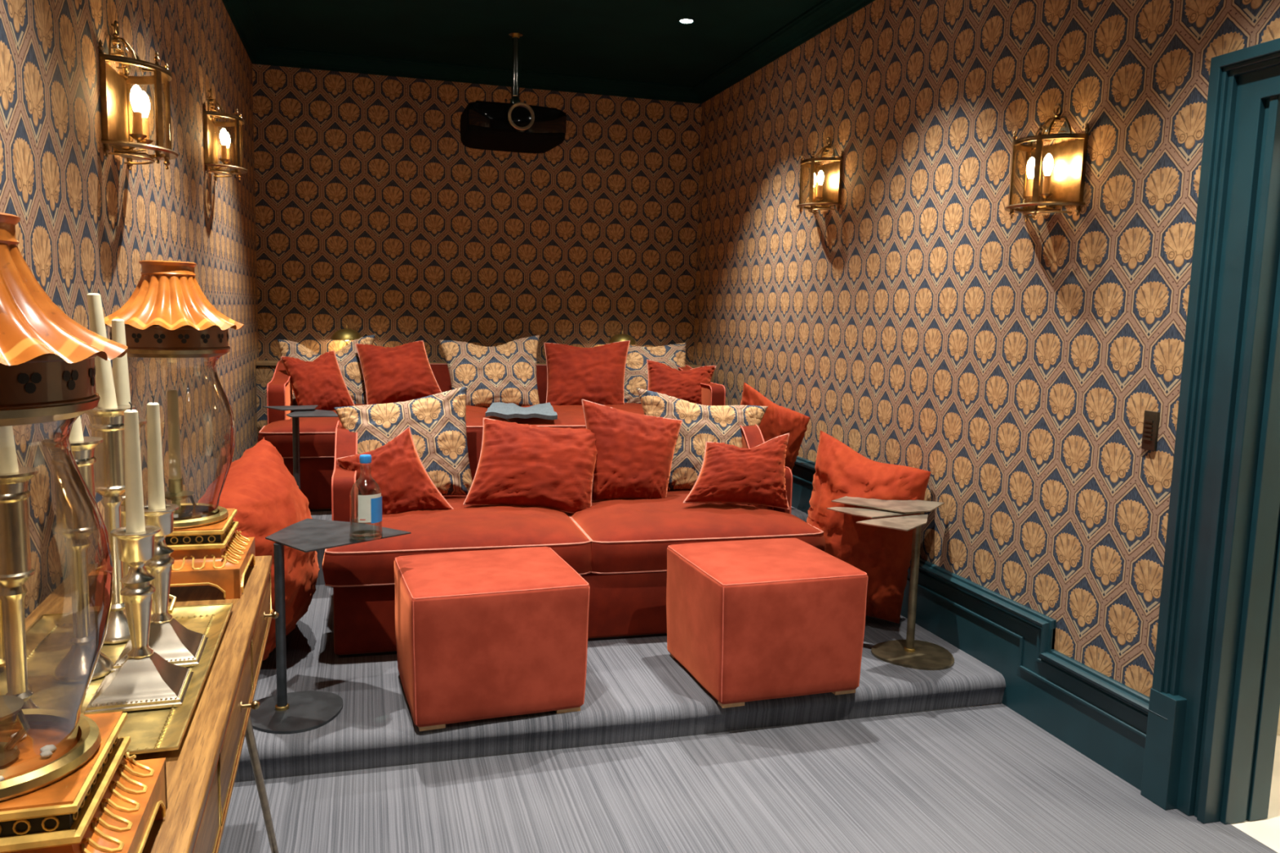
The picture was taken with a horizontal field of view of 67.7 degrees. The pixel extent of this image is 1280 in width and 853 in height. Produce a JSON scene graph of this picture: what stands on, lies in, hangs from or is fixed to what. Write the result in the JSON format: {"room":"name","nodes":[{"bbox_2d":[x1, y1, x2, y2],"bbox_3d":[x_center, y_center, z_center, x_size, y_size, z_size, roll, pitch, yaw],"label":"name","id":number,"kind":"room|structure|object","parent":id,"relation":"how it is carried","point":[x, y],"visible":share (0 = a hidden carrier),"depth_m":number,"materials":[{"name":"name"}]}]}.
{"room":"home theater","nodes":[
{"label":"home theater","id":0,"kind":"room"},
{"bbox_2d":[0,0,258,618],"bbox_3d":[-1.366,-0.373,2.118,0.120,3.200,8.480,-1,7,-16],"label":"wall","id":1,"kind":"structure","parent":0,"point":[87,222],"depth_m":2.84,"materials":[{"name":"paper"}]},
{"bbox_2d":[97,20,178,170],"bbox_3d":[-1.387,-0.927,2.670,0.163,0.387,0.316,-1,7,-16],"label":"wall lantern","id":2,"kind":"object","parent":1,"relation":"attached to","point":[118,99],"visible":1,"depth_m":2.63,"materials":[{"name":"gold metal"}]},
{"bbox_2d":[203,88,248,180],"bbox_3d":[-1.849,-1.311,4.280,0.163,0.387,0.316,-1,7,-16],"label":"wall lantern","id":3,"kind":"object","parent":1,"relation":"attached to","point":[211,143],"visible":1,"depth_m":4.24,"materials":[{"name":"gold metal"}]},
{"bbox_2d":[222,0,266,63],"bbox_3d":[-1.225,-1.787,1.977,0.098,0.092,8.280,-1,7,-16],"label":"trim","id":4,"kind":"structure","parent":1,"relation":"attached to","point":[241,12],"depth_m":5.27,"materials":[{"name":"paint"}]},
{"bbox_2d":[255,365,275,439],"bbox_3d":[-1.021,0.100,6.523,2.952,1.018,0.180,-1,7,-16],"label":"wall","id":5,"kind":"structure","parent":0,"point":[264,374],"depth_m":6.00,"materials":[{"name":"paper"}]},
{"bbox_2d":[255,360,702,368],"bbox_3d":[-1.005,-0.416,6.453,2.952,0.024,0.195,-1,7,-16],"label":"trim","id":6,"kind":"structure","parent":5,"relation":"on","point":[260,362],"depth_m":6.05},
{"bbox_2d":[331,324,361,345],"bbox_3d":[-1.895,-0.541,6.174,0.194,0.246,0.194,-1,7,-16],"label":"table lamp","id":7,"kind":"object","parent":6,"relation":"on","point":[346,334],"visible":0.78,"depth_m":6.10,"materials":[{"name":"gold metal"}]},
{"bbox_2d":[608,328,635,344],"bbox_3d":[-0.126,-0.557,6.679,0.194,0.246,0.194,-1,7,-16],"label":"table lamp","id":8,"kind":"object","parent":6,"relation":"on","point":[620,337],"visible":0.72,"depth_m":6.62,"materials":[{"name":"gold metal"}]},
{"bbox_2d":[252,63,702,364],"bbox_3d":[-0.985,-0.901,6.551,3.252,3.200,0.100,-1,7,-16],"label":"wall","id":9,"kind":"structure","parent":0,"point":[374,215],"depth_m":6.39,"materials":[{"name":"paper"}]},
{"bbox_2d":[253,45,700,103],"bbox_3d":[-0.970,-2.301,6.271,2.952,0.092,0.098,-1,7,-16],"label":"trim","id":10,"kind":"structure","parent":9,"relation":"attached to","point":[271,55],"depth_m":6.23,"materials":[{"name":"paint"}]},
{"bbox_2d":[249,0,822,85],"bbox_3d":[0.198,-1.895,2.370,3.252,0.100,8.480,-1,7,-16],"label":"ceiling","id":11,"kind":"structure","parent":0,"point":[636,40],"depth_m":5.38,"materials":[{"name":"paint"}]},
{"bbox_2d":[460,31,566,153],"bbox_3d":[-0.739,-1.950,5.553,0.570,0.605,0.512,-1,7,-19],"label":"projector","id":12,"kind":"object","parent":11,"relation":"hanging from","point":[515,126],"visible":1,"depth_m":5.40,"materials":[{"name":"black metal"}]},
{"bbox_2d":[677,17,694,23],"bbox_3d":[0.248,-2.173,5.116,0.092,0.006,0.092,-1,7,-16],"label":"recessed light","id":13,"kind":"object","parent":11,"relation":"in","point":[683,20],"visible":1,"depth_m":5.11,"materials":[{"name":"paint"}]},
{"bbox_2d":[218,703,1279,852],"bbox_3d":[1.434,1.364,1.267,4.970,0.100,4.700,-1,7,-16],"label":"floor","id":14,"kind":"structure","parent":0,"point":[986,779],"depth_m":2.79,"materials":[{"name":"carpet"}]},
{"bbox_2d":[25,555,279,852],"bbox_3d":[-0.791,0.849,1.332,0.447,0.806,2.176,-1,7,-17],"label":"console table","id":15,"kind":"object","parent":14,"relation":"on","point":[201,775],"visible":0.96,"depth_m":1.53,"materials":[{"name":"brown wood"}]},
{"bbox_2d":[0,212,167,852],"bbox_3d":[-0.666,0.141,0.954,0.293,0.697,0.293,-1,7,-17],"label":"lantern","id":16,"kind":"object","parent":15,"relation":"on","point":[68,785],"visible":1,"depth_m":0.94,"materials":[{"name":"orange glass"}]},
{"bbox_2d":[0,695,30,766],"bbox_3d":[-0.666,0.204,0.962,0.075,0.280,0.072,-1,7,-16],"label":"candle","id":17,"kind":"object","parent":16,"relation":"on","point":[16,752],"depth_m":0.99,"materials":[{"name":"metal"}]},
{"bbox_2d":[25,594,233,755],"bbox_3d":[-0.881,0.391,1.554,0.340,0.043,0.699,-1,7,-17],"label":"serving tray","id":18,"kind":"object","parent":15,"relation":"on","point":[48,638],"visible":0.35,"depth_m":1.57,"materials":[{"name":"gold metal"}]},
{"bbox_2d":[0,599,32,695],"bbox_3d":[-0.980,0.135,1.435,0.088,0.565,0.088,-1,7,-16],"label":"candlestick","id":19,"kind":"object","parent":18,"relation":"on","point":[3,684],"visible":0.19,"depth_m":1.45,"materials":[{"name":"gold metal"}]},
{"bbox_2d":[0,425,39,709],"bbox_3d":[-0.867,0.158,1.313,0.088,0.555,0.088,-1,7,-16],"label":"candlestick","id":20,"kind":"object","parent":18,"relation":"on","point":[15,563],"visible":0.7,"depth_m":1.30,"materials":[{"name":"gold metal"}]},
{"bbox_2d":[0,425,18,473],"bbox_3d":[-0.864,-0.024,1.290,0.035,0.190,0.031,-1,7,-16],"label":"candle","id":21,"kind":"object","parent":20,"relation":"on","point":[8,459],"depth_m":1.29,"materials":[{"name":"beige wax"}]},
{"bbox_2d":[42,416,114,682],"bbox_3d":[-0.908,0.116,1.537,0.088,0.581,0.088,-1,7,-16],"label":"candlestick","id":22,"kind":"object","parent":18,"relation":"on","point":[75,522],"visible":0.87,"depth_m":1.53,"materials":[{"name":"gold metal"}]},
{"bbox_2d":[59,416,84,441],"bbox_3d":[-0.907,-0.070,1.513,0.038,0.205,0.031,-1,7,-16],"label":"candle","id":23,"kind":"object","parent":22,"relation":"on","point":[76,434],"depth_m":1.52,"materials":[{"name":"beige wax"}]},
{"bbox_2d":[84,293,135,644],"bbox_3d":[-0.947,0.075,1.709,0.088,0.620,0.088,-1,7,-16],"label":"candlestick","id":24,"kind":"object","parent":18,"relation":"on","point":[107,419],"visible":0.64,"depth_m":1.69,"materials":[{"name":"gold metal"}]},
{"bbox_2d":[86,293,117,408],"bbox_3d":[-0.947,-0.129,1.683,0.042,0.210,0.031,-1,7,-16],"label":"candle","id":25,"kind":"object","parent":24,"relation":"on","point":[104,384],"depth_m":1.67,"materials":[{"name":"beige wax"}]},
{"bbox_2d":[111,319,152,616],"bbox_3d":[-0.974,0.085,1.805,0.088,0.574,0.088,-1,7,-16],"label":"candlestick","id":26,"kind":"object","parent":18,"relation":"on","point":[120,366],"visible":0.18,"depth_m":1.77,"materials":[{"name":"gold metal"}]},
{"bbox_2d":[111,319,130,404],"bbox_3d":[-0.969,-0.100,1.783,0.031,0.200,0.031,-1,7,-16],"label":"candle","id":27,"kind":"object","parent":26,"relation":"on","point":[120,366],"depth_m":1.77,"materials":[{"name":"beige wax"}]},
{"bbox_2d":[84,401,194,715],"bbox_3d":[-0.772,0.190,1.465,0.132,0.458,0.132,-1,7,-18],"label":"candlestick","id":28,"kind":"object","parent":18,"relation":"on","point":[145,680],"visible":1,"depth_m":1.45,"materials":[{"name":"silver metal"}]},
{"bbox_2d":[124,401,145,533],"bbox_3d":[-0.769,0.066,1.450,0.027,0.208,0.027,-1,7,-16],"label":"candle","id":29,"kind":"object","parent":28,"relation":"on","point":[135,512],"depth_m":1.44,"materials":[{"name":"beige wax"}]},
{"bbox_2d":[111,395,208,672],"bbox_3d":[-0.822,0.172,1.626,0.132,0.452,0.132,-1,7,-18],"label":"candlestick","id":30,"kind":"object","parent":18,"relation":"on","point":[180,646],"visible":0.84,"depth_m":1.62,"materials":[{"name":"silver metal"}]},
{"bbox_2d":[146,395,165,510],"bbox_3d":[-0.819,0.048,1.611,0.027,0.202,0.027,-1,7,-16],"label":"candle","id":31,"kind":"object","parent":30,"relation":"on","point":[156,494],"depth_m":1.60,"materials":[{"name":"beige wax"}]},
{"bbox_2d":[88,260,255,606],"bbox_3d":[-1.004,-0.002,2.055,0.293,0.697,0.293,-1,7,-16],"label":"lantern","id":32,"kind":"object","parent":15,"relation":"on","point":[167,313],"visible":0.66,"depth_m":1.99,"materials":[{"name":"paint"}]},
{"bbox_2d":[167,390,181,479],"bbox_3d":[-1.004,0.019,2.058,0.025,0.195,0.025,-1,7,-16],"label":"candle","id":33,"kind":"object","parent":32,"relation":"on","point":[174,443],"depth_m":2.05,"materials":[{"name":"beige wax"}]},
{"bbox_2d":[235,584,1005,782],"bbox_3d":[-0.552,0.767,4.901,2.952,0.110,3.695,-1,7,-16],"label":"platform","id":34,"kind":"object","parent":14,"relation":"on","point":[636,691],"depth_m":3.27,"materials":[{"name":"carpet"}]},
{"bbox_2d":[198,436,319,661],"bbox_3d":[-1.455,0.430,3.580,0.474,0.750,0.686,-2,8,-24],"label":"beanbag","id":35,"kind":"object","parent":34,"relation":"on","point":[268,500],"visible":0.55,"depth_m":3.43,"materials":[{"name":"fabric"}]},
{"bbox_2d":[249,518,411,734],"bbox_3d":[-1.072,0.632,3.114,0.430,0.560,0.468,6,8,31],"label":"side table","id":36,"kind":"object","parent":34,"relation":"on","point":[299,712],"visible":0.96,"depth_m":3.05,"materials":[{"name":"metal"}]},
{"bbox_2d":[349,454,382,541],"bbox_3d":[-0.878,0.225,3.056,0.103,0.270,0.103,-1,7,-16],"label":"bottle","id":37,"kind":"object","parent":36,"relation":"on","point":[370,507],"visible":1,"depth_m":3.03,"materials":[{"name":"clear glass"}]},
{"bbox_2d":[394,546,590,731],"bbox_3d":[-0.516,0.689,3.242,0.581,0.446,0.529,-1,7,-20],"label":"ottoman","id":38,"kind":"object","parent":34,"relation":"on","point":[481,634],"visible":1,"depth_m":3.02,"materials":[{"name":"fabric"}]},
{"bbox_2d":[310,506,808,585],"bbox_3d":[-0.776,0.485,5.676,2.952,0.250,2.024,-1,7,-16],"label":"platform","id":39,"kind":"object","parent":34,"relation":"on","point":[322,515],"depth_m":4.75,"materials":[{"name":"carpet"}]},
{"bbox_2d":[262,404,338,519],"bbox_3d":[-1.613,0.198,4.525,0.316,0.556,0.402,-2,8,-25],"label":"side table","id":40,"kind":"object","parent":39,"relation":"on","point":[301,411],"visible":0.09,"depth_m":4.49,"materials":[{"name":"metal"}]},
{"bbox_2d":[257,359,725,511],"bbox_3d":[-0.820,-0.004,5.702,2.615,0.714,1.389,-1,7,-16],"label":"sofa","id":41,"kind":"object","parent":39,"relation":"on","point":[317,434],"visible":0.13,"depth_m":5.00,"materials":[{"name":"fabric"}]},
{"bbox_2d":[280,350,355,410],"bbox_3d":[-1.827,-0.231,5.422,0.386,0.396,0.264,8,9,43],"label":"cushion","id":42,"kind":"object","parent":41,"relation":"on","point":[320,381],"visible":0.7,"depth_m":5.35,"materials":[{"name":"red fabric"}]},
{"bbox_2d":[277,334,375,411],"bbox_3d":[-1.869,-0.323,5.695,0.566,0.455,0.227,-1,7,-16],"label":"cushion","id":43,"kind":"object","parent":41,"relation":"on","point":[348,358],"visible":0.34,"depth_m":5.67,"materials":[{"name":"fabric"}]},
{"bbox_2d":[257,403,508,457],"bbox_3d":[-1.423,-0.015,5.456,1.321,0.184,1.240,-1,7,-16],"label":"seat cushion","id":44,"kind":"object","parent":41,"relation":"on","point":[317,434],"depth_m":4.79,"materials":[{"name":"fabric"}]},
{"bbox_2d":[355,340,441,404],"bbox_3d":[-1.427,-0.305,5.678,0.505,0.411,0.267,-1,7,-18],"label":"cushion","id":45,"kind":"object","parent":41,"relation":"on","point":[404,372],"visible":0.86,"depth_m":5.60,"materials":[{"name":"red fabric"}]},
{"bbox_2d":[438,335,539,408],"bbox_3d":[-0.921,-0.340,5.929,0.635,0.459,0.256,-1,7,-16],"label":"cushion","id":46,"kind":"object","parent":41,"relation":"on","point":[506,373],"visible":0.88,"depth_m":5.88,"materials":[{"name":"fabric"}]},
{"bbox_2d":[484,402,557,419],"bbox_3d":[-0.678,-0.086,5.359,0.381,0.054,0.543,0,7,-10],"label":"open book","id":47,"kind":"object","parent":41,"relation":"on","point":[505,411],"visible":1,"depth_m":5.24,"materials":[{"name":"grey paper"}]},
{"bbox_2d":[507,402,644,424],"bbox_3d":[-0.177,-0.026,5.808,1.321,0.184,1.246,-1,7,-16],"label":"seat cushion","id":48,"kind":"object","parent":41,"relation":"on","point":[569,414],"depth_m":5.44,"materials":[{"name":"fabric"}]},
{"bbox_2d":[543,340,630,405],"bbox_3d":[-0.324,-0.325,6.041,0.584,0.440,0.259,0,7,-15],"label":"cushion","id":49,"kind":"object","parent":41,"relation":"on","point":[596,375],"visible":0.9,"depth_m":5.98,"materials":[{"name":"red fabric"}]},
{"bbox_2d":[624,342,685,404],"bbox_3d":[0.096,-0.345,6.287,0.472,0.415,0.233,0,7,-13],"label":"cushion","id":50,"kind":"object","parent":41,"relation":"on","point":[636,375],"visible":0.4,"depth_m":6.24,"materials":[{"name":"fabric"}]},
{"bbox_2d":[646,359,716,404],"bbox_3d":[0.255,-0.245,5.892,0.510,0.325,0.208,-1,7,-16],"label":"cushion","id":51,"kind":"object","parent":41,"relation":"on","point":[663,379],"visible":0.65,"depth_m":5.83,"materials":[{"name":"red fabric"}]},
{"bbox_2d":[740,382,809,471],"bbox_3d":[0.670,0.091,5.099,0.354,0.665,0.338,-2,8,-24],"label":"beanbag","id":52,"kind":"object","parent":39,"relation":"on","point":[777,420],"visible":0.32,"depth_m":4.97,"materials":[{"name":"fabric"}]},
{"bbox_2d":[321,420,826,657],"bbox_3d":[-0.317,0.411,4.192,2.006,0.778,1.079,0,7,-15],"label":"sofa","id":53,"kind":"object","parent":34,"relation":"on","point":[619,547],"visible":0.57,"depth_m":3.78,"materials":[{"name":"fabric"}]},
{"bbox_2d":[335,426,453,515],"bbox_3d":[-1.021,0.214,3.983,0.464,0.411,0.237,-1,7,-20],"label":"cushion","id":54,"kind":"object","parent":53,"relation":"on","point":[405,485],"visible":0.77,"depth_m":3.92,"materials":[{"name":"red fabric"}]},
{"bbox_2d":[333,386,472,495],"bbox_3d":[-1.033,0.072,4.196,0.594,0.489,0.227,-1,7,-17],"label":"cushion","id":55,"kind":"object","parent":53,"relation":"on","point":[437,423],"visible":0.63,"depth_m":4.17,"materials":[{"name":"fabric"}]},
{"bbox_2d":[321,495,591,585],"bbox_3d":[-0.776,0.430,3.996,1.016,0.184,0.930,0,7,-15],"label":"seat cushion","id":56,"kind":"object","parent":53,"relation":"on","point":[461,528],"depth_m":3.66,"materials":[{"name":"fabric"}]},
{"bbox_2d":[462,417,597,513],"bbox_3d":[-0.447,0.178,4.191,0.657,0.416,0.279,0,7,-14],"label":"cushion","id":57,"kind":"object","parent":53,"relation":"on","point":[519,464],"visible":0.91,"depth_m":4.11,"materials":[{"name":"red fabric"}]},
{"bbox_2d":[581,399,682,502],"bbox_3d":[-0.022,0.117,4.365,0.487,0.471,0.266,0,7,-11],"label":"cushion","id":58,"kind":"object","parent":53,"relation":"on","point":[634,456],"visible":0.87,"depth_m":4.29,"materials":[{"name":"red fabric"}]},
{"bbox_2d":[568,489,826,572],"bbox_3d":[0.179,0.424,4.253,1.016,0.184,0.936,0,7,-15],"label":"seat cushion","id":59,"kind":"object","parent":53,"relation":"on","point":[618,535],"depth_m":3.89,"materials":[{"name":"fabric"}]},
{"bbox_2d":[635,387,768,490],"bbox_3d":[0.319,0.067,4.612,0.673,0.493,0.212,0,7,-12],"label":"cushion","id":60,"kind":"object","parent":53,"relation":"on","point":[701,424],"visible":0.56,"depth_m":4.55,"materials":[{"name":"fabric"}]},
{"bbox_2d":[683,433,789,510],"bbox_3d":[0.431,0.201,4.218,0.536,0.322,0.221,0,7,-13],"label":"cushion","id":61,"kind":"object","parent":53,"relation":"on","point":[729,473],"visible":1,"depth_m":4.15,"materials":[{"name":"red fabric"}]},
{"bbox_2d":[666,537,867,708],"bbox_3d":[0.441,0.685,3.478,0.564,0.446,0.558,-1,7,-18],"label":"ottoman","id":62,"kind":"object","parent":34,"relation":"on","point":[764,619],"visible":1,"depth_m":3.25,"materials":[{"name":"fabric"}]},
{"bbox_2d":[806,430,931,623],"bbox_3d":[0.951,0.429,4.120,0.432,0.785,0.470,-3,8,-33],"label":"beanbag","id":63,"kind":"object","parent":34,"relation":"on","point":[883,553],"visible":0.58,"depth_m":3.98,"materials":[{"name":"fabric"}]},
{"bbox_2d":[826,496,954,670],"bbox_3d":[0.988,0.606,3.765,0.523,0.562,0.534,5,8,24],"label":"side table","id":64,"kind":"object","parent":34,"relation":"on","point":[911,653],"visible":0.99,"depth_m":3.72,"materials":[{"name":"brown metal"}]},
{"bbox_2d":[693,0,1279,706],"bbox_3d":[1.636,-0.399,2.974,0.220,3.200,8.280,-1,7,-16],"label":"wall","id":65,"kind":"structure","parent":0,"point":[1016,363],"depth_m":3.64,"materials":[{"name":"paper"}]},
{"bbox_2d":[693,0,875,103],"bbox_3d":[1.519,-1.811,2.759,0.098,0.092,8.280,-1,7,-16],"label":"trim","id":66,"kind":"structure","parent":65,"relation":"attached to","point":[825,14],"depth_m":5.33,"materials":[{"name":"paint"}]},
{"bbox_2d":[796,137,843,216],"bbox_3d":[0.894,-1.284,4.870,0.163,0.387,0.316,-1,7,-16],"label":"wall lantern","id":67,"kind":"object","parent":65,"relation":"attached to","point":[825,180],"visible":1,"depth_m":4.84,"materials":[{"name":"gold metal"}]},
{"bbox_2d":[791,456,1167,791],"bbox_3d":[0.983,0.545,4.827,0.039,0.645,4.260,-1,7,-16],"label":"baseboard","id":68,"kind":"structure","parent":65,"relation":"attached to","point":[1104,719],"depth_m":3.39,"materials":[{"name":"teal paint"}]},
{"bbox_2d":[1004,103,1088,222],"bbox_3d":[1.357,-0.908,3.259,0.163,0.387,0.316,-1,7,-16],"label":"wall lantern","id":69,"kind":"object","parent":65,"relation":"attached to","point":[1055,174],"visible":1,"depth_m":3.22,"materials":[{"name":"gold metal"}]},
{"bbox_2d":[1141,410,1159,451],"bbox_3d":[1.543,0.013,2.888,0.013,0.118,0.052,-1,7,-16],"label":"wall control","id":70,"kind":"object","parent":65,"relation":"attached to","point":[1151,419],"visible":1,"depth_m":2.88,"materials":[{"name":"brown metal"}]},
{"bbox_2d":[1140,37,1279,824],"bbox_3d":[1.847,0.127,2.192,0.262,2.154,1.284,-1,7,-16],"label":"door frame","id":71,"kind":"structure","parent":65,"relation":"in","point":[1216,677],"depth_m":2.68,"materials":[{"name":"teal paint"}]},
{"bbox_2d":[1276,709,1279,735],"bbox_3d":[2.542,-0.415,3.294,1.698,3.000,0.100,-1,7,-16],"label":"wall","id":72,"kind":"structure","parent":0,"point":[1278,724],"depth_m":3.34,"materials":[{"name":"beige paint"}]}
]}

